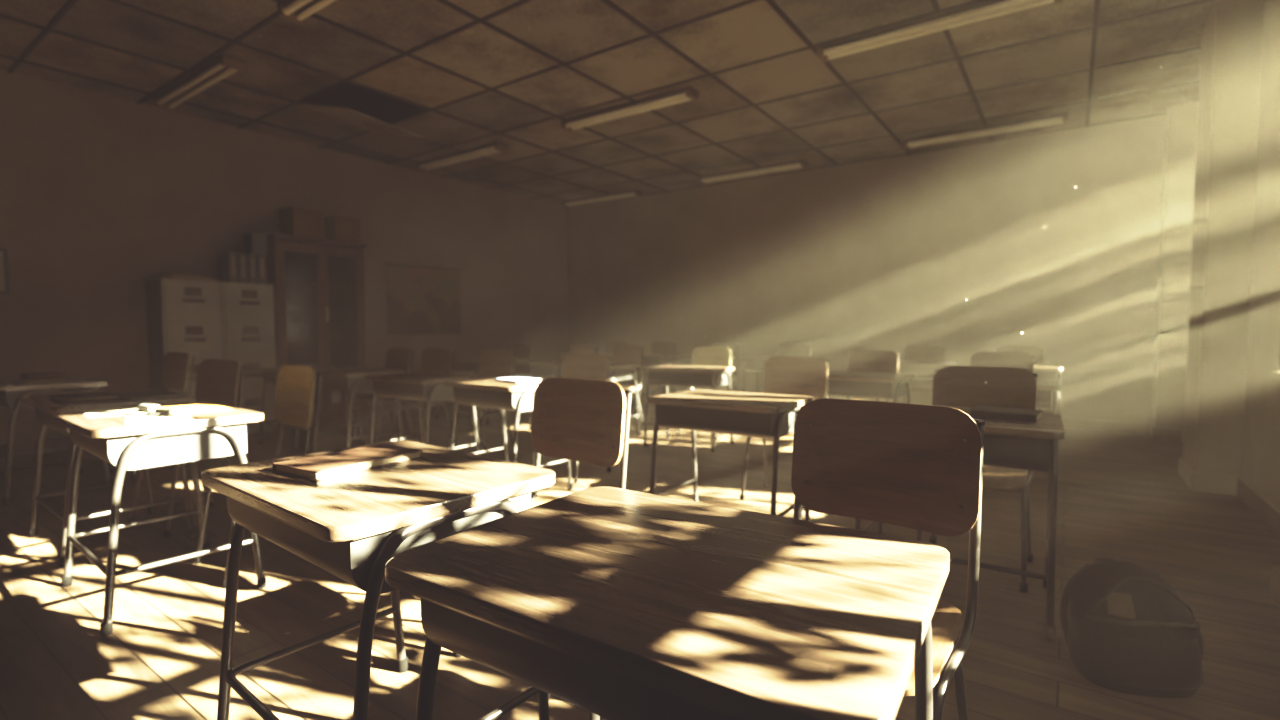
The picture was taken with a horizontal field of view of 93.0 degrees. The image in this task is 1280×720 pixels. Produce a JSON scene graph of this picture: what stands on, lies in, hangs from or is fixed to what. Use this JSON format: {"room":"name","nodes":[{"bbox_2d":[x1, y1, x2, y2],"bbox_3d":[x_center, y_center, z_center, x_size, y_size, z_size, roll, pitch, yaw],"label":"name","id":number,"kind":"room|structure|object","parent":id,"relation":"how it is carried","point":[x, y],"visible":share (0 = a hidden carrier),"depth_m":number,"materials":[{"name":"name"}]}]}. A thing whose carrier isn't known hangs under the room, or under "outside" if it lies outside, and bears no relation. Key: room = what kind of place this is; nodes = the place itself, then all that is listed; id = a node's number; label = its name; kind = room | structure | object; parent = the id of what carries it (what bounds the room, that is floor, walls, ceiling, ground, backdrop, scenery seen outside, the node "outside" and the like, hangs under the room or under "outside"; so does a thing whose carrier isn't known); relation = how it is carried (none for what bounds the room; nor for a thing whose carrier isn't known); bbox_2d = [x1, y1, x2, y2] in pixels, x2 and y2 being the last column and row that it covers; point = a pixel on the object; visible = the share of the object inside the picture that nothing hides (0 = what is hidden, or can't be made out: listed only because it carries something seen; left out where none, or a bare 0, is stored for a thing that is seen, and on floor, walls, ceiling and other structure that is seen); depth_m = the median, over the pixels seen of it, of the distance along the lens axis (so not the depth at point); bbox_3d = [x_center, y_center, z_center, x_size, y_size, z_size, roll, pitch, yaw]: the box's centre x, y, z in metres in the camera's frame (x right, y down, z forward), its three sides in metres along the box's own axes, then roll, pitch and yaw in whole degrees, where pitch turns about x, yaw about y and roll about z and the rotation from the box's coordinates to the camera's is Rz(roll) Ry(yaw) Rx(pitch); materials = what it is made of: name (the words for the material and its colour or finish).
{"room":"classroom","nodes":[
{"label":"classroom","id":0,"kind":"room"},
{"bbox_2d":[0,69,567,443],"bbox_3d":[-4.609,-1.047,6.806,0.200,3.660,11.450,2,3,35],"label":"wall","id":1,"kind":"structure","parent":0,"point":[102,196],"depth_m":6.29,"materials":[{"name":"paint"}]},
{"bbox_2d":[0,248,9,293],"bbox_3d":[-5.702,-0.762,5.080,0.024,0.395,0.585,2,3,35],"label":"framed picture","id":2,"kind":"object","parent":1,"relation":"attached to","point":[4,268],"visible":1,"depth_m":5.29,"materials":[{"name":"paper"}]},
{"bbox_2d":[0,251,4,290],"bbox_3d":[-5.705,-0.762,5.082,0.004,0.345,0.535,2,3,35],"label":"print","id":3,"kind":"object","parent":2,"relation":"attached to","point":[2,253],"depth_m":5.29,"materials":[{"name":"paper"}]},
{"bbox_2d":[0,399,453,457],"bbox_3d":[-4.518,0.724,6.829,0.022,0.120,11.050,2,3,35],"label":"baseboard","id":4,"kind":"structure","parent":1,"relation":"attached to","point":[57,442],"depth_m":5.59,"materials":[{"name":"brown wood"}]},
{"bbox_2d":[385,262,462,333],"bbox_3d":[-3.089,-0.864,8.762,0.026,0.976,1.260,2,3,35],"label":"map","id":5,"kind":"object","parent":1,"relation":"attached to","point":[420,299],"visible":1,"depth_m":8.72,"materials":[{"name":"brown paper"}]},
{"bbox_2d":[0,0,1213,207],"bbox_3d":[-1.022,-2.456,4.193,8.590,0.016,11.050,2,3,35],"label":"ceiling grid","id":6,"kind":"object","parent":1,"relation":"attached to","point":[49,28],"depth_m":5.44,"materials":[{"name":"grey metal"}]},
{"bbox_2d":[0,0,1215,206],"bbox_3d":[-1.022,-2.472,4.192,8.578,0.014,11.038,2,3,35],"label":"ceiling","id":7,"kind":"structure","parent":0,"point":[565,30],"depth_m":5.32,"materials":[{"name":"tile"}]},
{"bbox_2d":[153,54,245,109],"bbox_3d":[-3.993,-2.474,5.458,1.600,0.078,0.170,2,3,35],"label":"lamp","id":8,"kind":"object","parent":7,"relation":"attached to","point":[223,66],"visible":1,"depth_m":5.35,"materials":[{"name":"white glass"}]},
{"bbox_2d":[276,0,335,24],"bbox_3d":[-1.798,-2.391,3.783,1.600,0.078,0.170,2,3,35],"label":"lamp","id":9,"kind":"object","parent":7,"relation":"attached to","point":[297,11],"visible":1,"depth_m":4.14,"materials":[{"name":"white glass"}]},
{"bbox_2d":[298,103,423,138],"bbox_3d":[-2.827,-2.433,6.189,0.841,0.265,0.855,2,3,32],"label":"tile","id":10,"kind":"structure","parent":7,"relation":"hanging from","point":[348,115],"depth_m":6.11,"materials":[{"name":"grey"}]},
{"bbox_2d":[302,82,425,122],"bbox_3d":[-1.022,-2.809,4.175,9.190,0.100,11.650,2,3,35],"label":"ceiling tile","id":11,"kind":"structure","parent":7,"relation":"in","point":[381,107],"depth_m":6.81,"materials":[{"name":"grey"}]},
{"bbox_2d":[416,142,507,170],"bbox_3d":[-2.307,-2.588,7.766,1.600,0.078,0.170,2,3,35],"label":"lamp","id":12,"kind":"object","parent":7,"relation":"attached to","point":[496,147],"visible":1,"depth_m":7.67,"materials":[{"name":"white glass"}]},
{"bbox_2d":[563,189,642,206],"bbox_3d":[-0.651,-2.708,10.205,1.600,0.078,0.170,2,3,35],"label":"lamp","id":13,"kind":"object","parent":7,"relation":"attached to","point":[632,193],"visible":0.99,"depth_m":10.11,"materials":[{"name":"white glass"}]},
{"bbox_2d":[561,86,698,131],"bbox_3d":[-0.145,-2.506,6.114,1.600,0.078,0.170,2,3,35],"label":"lamp","id":14,"kind":"object","parent":7,"relation":"attached to","point":[685,94],"visible":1,"depth_m":6.02,"materials":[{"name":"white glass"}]},
{"bbox_2d":[698,160,808,183],"bbox_3d":[1.554,-2.624,8.510,1.600,0.078,0.170,2,3,35],"label":"lamp","id":15,"kind":"object","parent":7,"relation":"attached to","point":[798,164],"visible":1,"depth_m":8.43,"materials":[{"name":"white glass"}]},
{"bbox_2d":[817,0,1062,62],"bbox_3d":[2.098,-2.422,4.404,1.600,0.078,0.170,2,3,35],"label":"lamp","id":16,"kind":"object","parent":7,"relation":"attached to","point":[986,9],"visible":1,"depth_m":4.38,"materials":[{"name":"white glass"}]},
{"bbox_2d":[903,112,1068,149],"bbox_3d":[3.802,-2.539,6.773,1.600,0.078,0.170,2,3,35],"label":"lamp","id":17,"kind":"object","parent":7,"relation":"attached to","point":[1062,118],"visible":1,"depth_m":6.69,"materials":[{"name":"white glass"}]},
{"bbox_2d":[0,395,1279,719],"bbox_3d":[-1.022,0.956,4.361,9.090,0.100,11.550,2,3,35],"label":"floor","id":18,"kind":"structure","parent":0,"point":[1121,496],"depth_m":2.54,"materials":[{"name":"brown wood"}]},
{"bbox_2d":[0,376,111,504],"bbox_3d":[-4.224,0.528,4.310,0.740,0.760,0.570,2,3,35],"label":"school desk","id":19,"kind":"object","parent":18,"relation":"on","point":[12,391],"visible":0.72,"depth_m":4.02,"materials":[{"name":"paint"}]},
{"bbox_2d":[18,376,66,383],"bbox_3d":[-4.153,0.138,4.217,0.300,0.028,0.220,2,4,41],"label":"book","id":20,"kind":"object","parent":19,"relation":"on","point":[47,379],"visible":1,"depth_m":4.15,"materials":[{"name":"brown paper"}]},
{"bbox_2d":[21,372,65,376],"bbox_3d":[-4.392,0.119,4.468,0.280,0.040,0.200,2,4,37],"label":"book","id":21,"kind":"object","parent":20,"relation":"on","point":[44,374],"visible":0.51,"depth_m":4.42,"materials":[{"name":"brown paper"}]},
{"bbox_2d":[21,389,196,566],"bbox_3d":[-2.857,0.579,3.282,0.740,0.760,0.570,2,4,36],"label":"school desk","id":22,"kind":"object","parent":18,"relation":"on","point":[45,409],"visible":0.61,"depth_m":3.15,"materials":[{"name":"paint"}]},
{"bbox_2d":[50,392,118,402],"bbox_3d":[-2.900,0.192,3.171,0.300,0.022,0.200,2,3,33],"label":"notebook","id":23,"kind":"object","parent":22,"relation":"on","point":[86,396],"visible":1,"depth_m":3.13,"materials":[{"name":"brown paper"}]},
{"bbox_2d":[115,390,182,399],"bbox_3d":[-2.670,0.189,3.299,0.340,0.016,0.220,2,4,38],"label":"folder","id":24,"kind":"object","parent":22,"relation":"on","point":[139,395],"visible":0.85,"depth_m":3.24,"materials":[{"name":"brown paper"}]},
{"bbox_2d":[109,352,194,479],"bbox_3d":[-3.838,0.415,4.780,0.456,0.939,0.444,2,3,32],"label":"chair","id":25,"kind":"object","parent":18,"relation":"on","point":[175,369],"visible":0.3,"depth_m":4.93,"materials":[{"name":"brown wood"}]},
{"bbox_2d":[53,402,266,635],"bbox_3d":[-2.076,0.611,2.638,0.740,0.760,0.570,2,4,38],"label":"school desk","id":26,"kind":"object","parent":18,"relation":"on","point":[209,435],"visible":0.92,"depth_m":2.42,"materials":[{"name":"paint"}]},
{"bbox_2d":[82,406,152,417],"bbox_3d":[-2.288,0.225,2.656,0.297,0.007,0.210,3,4,43],"label":"paper sheet","id":27,"kind":"object","parent":26,"relation":"on","point":[128,410],"visible":0.88,"depth_m":2.64,"materials":[{"name":"white paper"}]},
{"bbox_2d":[138,403,159,411],"bbox_3d":[-2.162,0.210,2.672,0.115,0.034,0.045,2,3,30],"label":"pencil case","id":28,"kind":"object","parent":27,"relation":"on","point":[145,407],"visible":0.87,"depth_m":2.65,"materials":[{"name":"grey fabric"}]},
{"bbox_2d":[125,413,192,424],"bbox_3d":[-1.967,0.233,2.483,0.210,0.007,0.297,-2,4,-40],"label":"loose paper","id":29,"kind":"object","parent":26,"relation":"on","point":[163,417],"visible":0.95,"depth_m":2.46,"materials":[{"name":"white paper"}]},
{"bbox_2d":[160,403,231,414],"bbox_3d":[-2.021,0.221,2.740,0.310,0.007,0.220,2,4,39],"label":"folder","id":30,"kind":"object","parent":26,"relation":"on","point":[208,407],"visible":0.79,"depth_m":2.72,"materials":[{"name":"paper"}]},
{"bbox_2d":[154,407,182,413],"bbox_3d":[-2.017,0.216,2.597,0.124,0.016,0.054,1,3,27],"label":"tin box","id":31,"kind":"object","parent":30,"relation":"on","point":[168,410],"visible":1,"depth_m":2.58,"materials":[{"name":"grey metal"}]},
{"bbox_2d":[145,278,222,401],"bbox_3d":[-4.631,0.004,6.205,0.478,1.620,0.505,2,3,35],"label":"filing cabinet","id":32,"kind":"object","parent":18,"relation":"on","point":[184,315],"visible":0.54,"depth_m":6.03,"materials":[{"name":"grey metal"}]},
{"bbox_2d":[163,273,209,280],"bbox_3d":[-4.565,-0.831,6.117,0.200,0.055,0.340,2,3,33],"label":"flat book","id":33,"kind":"object","parent":32,"relation":"on","point":[168,275],"visible":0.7,"depth_m":6.04,"materials":[{"name":"brown paper"}]},
{"bbox_2d":[128,359,244,537],"bbox_3d":[-2.642,0.476,3.547,0.456,0.939,0.444,2,3,29],"label":"chair","id":34,"kind":"object","parent":18,"relation":"on","point":[217,380],"visible":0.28,"depth_m":3.66,"materials":[{"name":"brown wood"}]},
{"bbox_2d":[221,281,277,434],"bbox_3d":[-4.336,-0.017,6.620,0.478,1.620,0.505,2,3,35],"label":"filing cabinet","id":35,"kind":"object","parent":18,"relation":"on","point":[248,319],"visible":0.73,"depth_m":6.50,"materials":[{"name":"grey metal"}]},
{"bbox_2d":[218,252,237,281],"bbox_3d":[-4.382,-0.975,6.452,0.282,0.310,0.076,2,3,35],"label":"ring binder","id":36,"kind":"object","parent":35,"relation":"on","point":[227,262],"visible":0.85,"depth_m":6.39,"materials":[{"name":"plastic"}]},
{"bbox_2d":[237,253,247,282],"bbox_3d":[-4.328,-0.979,6.528,0.282,0.310,0.076,2,3,35],"label":"ring binder","id":37,"kind":"object","parent":35,"relation":"on","point":[241,258],"visible":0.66,"depth_m":6.44,"materials":[{"name":"plastic"}]},
{"bbox_2d":[247,254,256,282],"bbox_3d":[-4.275,-0.983,6.604,0.282,0.310,0.076,2,3,35],"label":"ring binder","id":38,"kind":"object","parent":35,"relation":"on","point":[251,259],"visible":0.61,"depth_m":6.52,"materials":[{"name":"plastic"}]},
{"bbox_2d":[256,255,265,283],"bbox_3d":[-4.221,-0.986,6.680,0.282,0.310,0.076,2,3,35],"label":"ring binder","id":39,"kind":"object","parent":35,"relation":"on","point":[260,259],"visible":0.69,"depth_m":6.59,"materials":[{"name":"plastic"}]},
{"bbox_2d":[242,232,266,255],"bbox_3d":[-4.203,-1.256,6.624,0.226,0.232,0.156,2,3,35],"label":"box","id":40,"kind":"object","parent":39,"relation":"on","point":[253,243],"visible":0.91,"depth_m":6.56,"materials":[{"name":"cardboard"}]},
{"bbox_2d":[194,365,322,587],"bbox_3d":[-1.831,0.507,2.919,0.456,0.939,0.444,2,4,40],"label":"chair","id":41,"kind":"object","parent":18,"relation":"on","point":[295,385],"visible":0.39,"depth_m":3.02,"materials":[{"name":"brown wood"}]},
{"bbox_2d":[256,364,351,452],"bbox_3d":[-3.284,0.447,5.946,0.740,0.760,0.570,2,3,34],"label":"school desk","id":42,"kind":"object","parent":18,"relation":"on","point":[269,373],"visible":0.48,"depth_m":5.89,"materials":[{"name":"paint"}]},
{"bbox_2d":[266,232,366,429],"bbox_3d":[-3.882,-0.334,7.264,0.483,2.190,1.070,2,3,35],"label":"cabinet","id":43,"kind":"object","parent":18,"relation":"on","point":[305,265],"visible":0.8,"depth_m":7.31,"materials":[{"name":"brown wood"}]},
{"bbox_2d":[287,321,291,341],"bbox_3d":[-4.056,-0.323,6.964,0.160,0.235,0.034,2,3,35],"label":"book","id":44,"kind":"object","parent":43,"relation":"on","point":[288,322],"visible":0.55,"depth_m":6.92,"materials":[{"name":"brown paper"}]},
{"bbox_2d":[279,207,322,237],"bbox_3d":[-3.922,-1.575,7.023,0.322,0.312,0.330,2,3,33],"label":"cardboard box","id":45,"kind":"object","parent":43,"relation":"on","point":[292,220],"visible":0.78,"depth_m":6.91,"materials":[{"name":"brown cardboard"}]},
{"bbox_2d":[323,214,360,241],"bbox_3d":[-3.639,-1.595,7.422,0.322,0.292,0.300,2,4,37],"label":"cardboard box","id":46,"kind":"object","parent":43,"relation":"on","point":[336,227],"visible":0.78,"depth_m":7.31,"materials":[{"name":"brown cardboard"}]},
{"bbox_2d":[305,367,404,453],"bbox_3d":[-2.562,0.471,5.460,0.740,0.760,0.570,2,4,36],"label":"school desk","id":47,"kind":"object","parent":18,"relation":"on","point":[352,380],"visible":0.6,"depth_m":5.23,"materials":[{"name":"paint"}]},
{"bbox_2d":[201,440,555,719],"bbox_3d":[-0.667,0.663,1.567,0.740,0.760,0.570,2,4,38],"label":"school desk","id":48,"kind":"object","parent":18,"relation":"on","point":[349,526],"visible":0.86,"depth_m":1.38,"materials":[{"name":"paint"}]},
{"bbox_2d":[272,444,422,480],"bbox_3d":[-0.772,0.269,1.624,0.190,0.022,0.310,2,3,31],"label":"book","id":49,"kind":"object","parent":48,"relation":"on","point":[339,463],"visible":1,"depth_m":1.57,"materials":[{"name":"paper"}]},
{"bbox_2d":[353,347,415,441],"bbox_3d":[-2.642,0.342,6.259,0.456,0.939,0.444,2,4,37],"label":"chair","id":50,"kind":"object","parent":18,"relation":"on","point":[398,358],"visible":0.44,"depth_m":6.30,"materials":[{"name":"brown wood"}]},
{"bbox_2d":[365,372,480,454],"bbox_3d":[-1.715,0.502,4.824,0.740,0.760,0.570,2,3,34],"label":"school desk","id":51,"kind":"object","parent":18,"relation":"on","point":[430,387],"visible":0.66,"depth_m":4.63,"materials":[{"name":"paint"}]},
{"bbox_2d":[391,348,456,443],"bbox_3d":[-2.117,0.359,5.912,0.456,0.939,0.444,2,3,32],"label":"chair","id":52,"kind":"object","parent":18,"relation":"on","point":[439,360],"visible":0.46,"depth_m":5.99,"materials":[{"name":"brown wood"}]},
{"bbox_2d":[436,357,506,423],"bbox_3d":[-2.128,0.362,7.662,0.740,0.760,0.570,2,4,36],"label":"chair","id":53,"kind":"object","parent":18,"relation":"on","point":[466,365],"visible":0.36,"depth_m":7.38,"materials":[{"name":"wood"}]},
{"bbox_2d":[447,350,517,456],"bbox_3d":[-1.392,0.388,5.326,0.456,0.939,0.444,2,4,37],"label":"chair","id":54,"kind":"object","parent":18,"relation":"on","point":[492,363],"visible":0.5,"depth_m":5.40,"materials":[{"name":"brown wood"}]},
{"bbox_2d":[484,343,530,415],"bbox_3d":[-1.781,0.249,8.147,0.456,0.939,0.444,2,3,35],"label":"chair","id":55,"kind":"object","parent":18,"relation":"on","point":[522,350],"visible":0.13,"depth_m":8.26,"materials":[{"name":"brown wood"}]},
{"bbox_2d":[445,377,572,489],"bbox_3d":[-0.917,0.530,4.272,0.740,0.760,0.570,2,4,39],"label":"school desk","id":56,"kind":"object","parent":18,"relation":"on","point":[483,392],"visible":0.55,"depth_m":4.06,"materials":[{"name":"paint"}]},
{"bbox_2d":[495,377,539,382],"bbox_3d":[-0.864,0.140,4.287,0.200,0.016,0.270,-3,4,-45],"label":"open book","id":57,"kind":"object","parent":56,"relation":"on","point":[511,379],"visible":0.99,"depth_m":4.22,"materials":[{"name":"white paper"}]},
{"bbox_2d":[486,359,562,429],"bbox_3d":[-1.365,0.386,7.183,0.740,0.760,0.570,2,3,33],"label":"school desk","id":58,"kind":"object","parent":18,"relation":"on","point":[533,368],"visible":0.38,"depth_m":6.92,"materials":[{"name":"paint"}]},
{"bbox_2d":[453,378,631,701],"bbox_3d":[-0.332,0.547,2.103,0.456,0.939,0.444,2,4,37],"label":"chair","id":59,"kind":"object","parent":18,"relation":"on","point":[582,420],"visible":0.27,"depth_m":2.23,"materials":[{"name":"brown wood"}]},
{"bbox_2d":[532,352,610,482],"bbox_3d":[-0.536,0.418,4.720,0.456,0.939,0.444,2,3,33],"label":"chair","id":60,"kind":"object","parent":18,"relation":"on","point":[575,365],"visible":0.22,"depth_m":4.85,"materials":[{"name":"brown wood"}]},
{"bbox_2d":[567,344,597,353],"bbox_3d":[-0.815,0.281,7.488,0.456,0.939,0.444,2,3,31],"label":"chair","id":61,"kind":"object","parent":18,"relation":"on","point":[583,348],"visible":0.13,"depth_m":7.64,"materials":[{"name":"brown wood"}]},
{"bbox_2d":[558,353,612,377],"bbox_3d":[-0.828,0.272,9.496,0.740,0.760,0.570,2,3,35],"label":"school desk","id":62,"kind":"object","parent":18,"relation":"on","point":[561,354],"visible":0.06,"depth_m":9.44,"materials":[{"name":"paint"}]},
{"bbox_2d":[556,363,640,434],"bbox_3d":[-0.439,0.421,6.467,0.740,0.760,0.570,2,4,37],"label":"school desk","id":63,"kind":"object","parent":18,"relation":"on","point":[618,372],"visible":0.43,"depth_m":6.33,"materials":[{"name":"paint"}]},
{"bbox_2d":[604,341,627,384],"bbox_3d":[-0.498,0.159,9.956,0.456,0.939,0.444,2,3,34],"label":"chair","id":64,"kind":"object","parent":18,"relation":"on","point":[609,345],"visible":0.12,"depth_m":10.15,"materials":[{"name":"brown wood"}]},
{"bbox_2d":[612,345,644,425],"bbox_3d":[-0.255,0.302,7.067,0.456,0.939,0.444,2,4,38],"label":"chair","id":65,"kind":"object","parent":18,"relation":"on","point":[634,354],"visible":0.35,"depth_m":7.16,"materials":[{"name":"brown wood"}]},
{"bbox_2d":[605,354,661,409],"bbox_3d":[-0.122,0.299,8.936,0.740,0.760,0.570,2,3,34],"label":"school desk","id":66,"kind":"object","parent":18,"relation":"on","point":[649,360],"visible":0.3,"depth_m":8.74,"materials":[{"name":"paint"}]},
{"bbox_2d":[638,341,675,396],"bbox_3d":[0.254,0.188,9.375,0.456,0.939,0.444,2,4,37],"label":"chair","id":67,"kind":"object","parent":18,"relation":"on","point":[666,349],"visible":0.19,"depth_m":9.49,"materials":[{"name":"brown wood"}]},
{"bbox_2d":[385,486,949,719],"bbox_3d":[0.055,0.692,0.995,0.740,0.760,0.570,2,3,33],"label":"school desk","id":68,"kind":"object","parent":18,"relation":"on","point":[611,603],"visible":1,"depth_m":0.83,"materials":[{"name":"brown wood"}]},
{"bbox_2d":[643,365,734,453],"bbox_3d":[0.477,0.450,5.893,0.740,0.760,0.570,2,3,28],"label":"school desk","id":69,"kind":"object","parent":18,"relation":"on","point":[672,375],"visible":0.85,"depth_m":5.71,"materials":[{"name":"paint"}]},
{"bbox_2d":[668,355,734,392],"bbox_3d":[0.833,0.333,8.260,0.740,0.760,0.570,2,4,37],"label":"school desk","id":70,"kind":"object","parent":18,"relation":"on","point":[686,359],"visible":0.25,"depth_m":8.20,"materials":[{"name":"paint"}]},
{"bbox_2d":[677,347,731,440],"bbox_3d":[0.686,0.334,6.425,0.456,0.939,0.444,2,3,29],"label":"chair","id":71,"kind":"object","parent":18,"relation":"on","point":[701,356],"visible":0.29,"depth_m":6.57,"materials":[{"name":"brown wood"}]},
{"bbox_2d":[701,342,740,391],"bbox_3d":[1.152,0.220,8.740,0.456,0.939,0.444,2,3,34],"label":"chair","id":72,"kind":"object","parent":18,"relation":"on","point":[735,347],"visible":0.29,"depth_m":8.78,"materials":[{"name":"brown wood"}]},
{"bbox_2d":[646,389,813,520],"bbox_3d":[0.486,0.579,3.279,0.740,0.760,0.570,2,3,34],"label":"school desk","id":73,"kind":"object","parent":18,"relation":"on","point":[762,415],"visible":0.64,"depth_m":3.09,"materials":[{"name":"paint"}]},
{"bbox_2d":[742,357,769,392],"bbox_3d":[1.748,0.357,7.771,0.740,0.760,0.570,2,3,33],"label":"school desk","id":74,"kind":"object","parent":18,"relation":"on","point":[756,364],"visible":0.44,"depth_m":7.69,"materials":[{"name":"paint"}]},
{"bbox_2d":[740,356,828,510],"bbox_3d":[0.966,0.452,4.037,0.456,0.939,0.444,2,3,34],"label":"chair","id":75,"kind":"object","parent":18,"relation":"on","point":[785,375],"visible":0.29,"depth_m":4.16,"materials":[{"name":"brown wood"}]},
{"bbox_2d":[778,343,810,356],"bbox_3d":[2.026,0.244,8.244,0.456,0.939,0.444,2,3,33],"label":"chair","id":76,"kind":"object","parent":18,"relation":"on","point":[784,349],"visible":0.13,"depth_m":8.39,"materials":[{"name":"brown wood"}]},
{"bbox_2d":[828,371,914,403],"bbox_3d":[1.777,0.496,4.961,0.740,0.760,0.570,2,4,37],"label":"school desk","id":77,"kind":"object","parent":18,"relation":"on","point":[893,386],"visible":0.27,"depth_m":4.72,"materials":[{"name":"paint"}]},
{"bbox_2d":[847,349,899,399],"bbox_3d":[2.029,0.382,5.451,0.456,0.939,0.444,2,4,38],"label":"chair","id":78,"kind":"object","parent":18,"relation":"on","point":[875,361],"visible":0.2,"depth_m":5.58,"materials":[{"name":"brown wood"}]},
{"bbox_2d":[791,398,984,719],"bbox_3d":[0.495,0.583,1.395,0.456,0.939,0.444,2,4,37],"label":"chair","id":79,"kind":"object","parent":18,"relation":"on","point":[913,466],"visible":0.54,"depth_m":1.49,"materials":[{"name":"brown wood"}]},
{"bbox_2d":[876,361,955,401],"bbox_3d":[3.077,0.405,6.794,0.740,0.760,0.570,2,3,34],"label":"school desk","id":80,"kind":"object","parent":18,"relation":"on","point":[920,369],"visible":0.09,"depth_m":6.54,"materials":[{"name":"paint"}]},
{"bbox_2d":[897,345,943,402],"bbox_3d":[3.343,0.293,7.251,0.456,0.939,0.444,2,4,36],"label":"chair","id":81,"kind":"object","parent":18,"relation":"on","point":[933,353],"visible":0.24,"depth_m":7.37,"materials":[{"name":"brown wood"}]},
{"bbox_2d":[853,407,1064,640],"bbox_3d":[1.345,0.613,2.598,0.740,0.760,0.570,2,3,33],"label":"school desk","id":82,"kind":"object","parent":18,"relation":"on","point":[1007,443],"visible":0.5,"depth_m":2.25,"materials":[{"name":"paint"}]},
{"bbox_2d":[969,406,1043,422],"bbox_3d":[1.506,0.222,2.496,0.235,0.030,0.170,2,4,41],"label":"book","id":83,"kind":"object","parent":82,"relation":"on","point":[1024,415],"visible":0.87,"depth_m":2.45,"materials":[{"name":"brown paper"}]},
{"bbox_2d":[916,366,1036,592],"bbox_3d":[1.591,0.509,2.872,0.456,0.939,0.444,2,3,35],"label":"chair","id":84,"kind":"object","parent":18,"relation":"on","point":[953,386],"visible":0.52,"depth_m":2.94,"materials":[{"name":"brown wood"}]},
{"bbox_2d":[970,352,1033,474],"bbox_3d":[2.858,0.412,4.840,0.456,0.939,0.444,2,3,34],"label":"chair","id":85,"kind":"object","parent":18,"relation":"on","point":[984,359],"visible":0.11,"depth_m":4.97,"materials":[{"name":"brown wood"}]},
{"bbox_2d":[997,346,1043,409],"bbox_3d":[4.142,0.323,6.649,0.456,0.939,0.444,2,3,33],"label":"chair","id":86,"kind":"object","parent":18,"relation":"on","point":[1037,352],"visible":0.12,"depth_m":6.73,"materials":[{"name":"brown wood"}]},
{"bbox_2d":[1036,379,1059,413],"bbox_3d":[2.548,0.526,4.354,0.740,0.760,0.570,2,3,34],"label":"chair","id":87,"kind":"object","parent":18,"relation":"on","point":[1047,390],"visible":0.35,"depth_m":3.99,"materials":[{"name":"paint"}]},
{"bbox_2d":[1034,365,1063,414],"bbox_3d":[3.848,0.435,6.188,0.740,0.760,0.570,2,4,36],"label":"school desk","id":88,"kind":"object","parent":18,"relation":"on","point":[1044,372],"visible":0.24,"depth_m":5.83,"materials":[{"name":"paint"}]},
{"bbox_2d":[1060,558,1203,698],"bbox_3d":[1.585,0.842,1.956,0.347,0.364,0.329,0,3,9],"label":"bag","id":89,"kind":"object","parent":18,"relation":"on","point":[1128,630],"visible":1,"depth_m":1.86,"materials":[{"name":"fabric"}]},
{"bbox_2d":[233,13,1161,383],"bbox_3d":[0.160,-1.110,4.611,5.830,2.186,5.122,2,3,35],"label":"dust flecks","id":90,"kind":"object","parent":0,"point":[1021,333],"visible":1,"depth_m":3.13,"materials":[{"name":"white"}]},
{"bbox_2d":[568,115,1164,422],"bbox_3d":[2.229,-1.148,8.853,8.590,3.660,0.200,2,3,35],"label":"wall","id":91,"kind":"structure","parent":0,"point":[756,266],"depth_m":7.81,"materials":[{"name":"paint"}]},
{"bbox_2d":[624,389,1148,433],"bbox_3d":[2.071,0.621,8.916,8.360,0.120,0.022,2,3,35],"label":"baseboard","id":92,"kind":"structure","parent":91,"relation":"attached to","point":[1072,423],"depth_m":6.74,"materials":[{"name":"paint"}]},
{"bbox_2d":[1241,0,1279,509],"bbox_3d":[2.580,-0.796,1.720,0.240,3.660,11.450,2,3,35],"label":"wall","id":93,"kind":"structure","parent":0,"point":[1260,469],"depth_m":3.73,"materials":[{"name":"paint"}]},
{"bbox_2d":[1152,101,1198,427],"bbox_3d":[5.487,-0.869,6.231,0.230,3.360,0.330,2,3,35],"label":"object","id":94,"kind":"structure","parent":93,"relation":"attached to","point":[1181,121],"depth_m":6.10,"materials":[{"name":"paint"}]},
{"bbox_2d":[1149,422,1279,607],"bbox_3d":[2.386,0.960,1.958,0.252,0.130,11.072,2,3,35],"label":"baseboard","id":95,"kind":"structure","parent":93,"relation":"attached to","point":[1263,508],"depth_m":4.11,"materials":[{"name":"brown wood"}]},
{"bbox_2d":[1183,0,1264,476],"bbox_3d":[4.143,-0.775,4.336,0.230,3.360,0.600,2,3,35],"label":"trim","id":96,"kind":"structure","parent":93,"relation":"attached to","point":[1232,33],"depth_m":4.11,"materials":[{"name":"paint"}]},
{"bbox_2d":[1270,371,1279,378],"bbox_3d":[3.316,-0.807,2.823,0.235,1.868,1.300,2,3,35],"label":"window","id":97,"kind":"structure","parent":93,"relation":"in","point":[1275,374],"depth_m":3.38,"materials":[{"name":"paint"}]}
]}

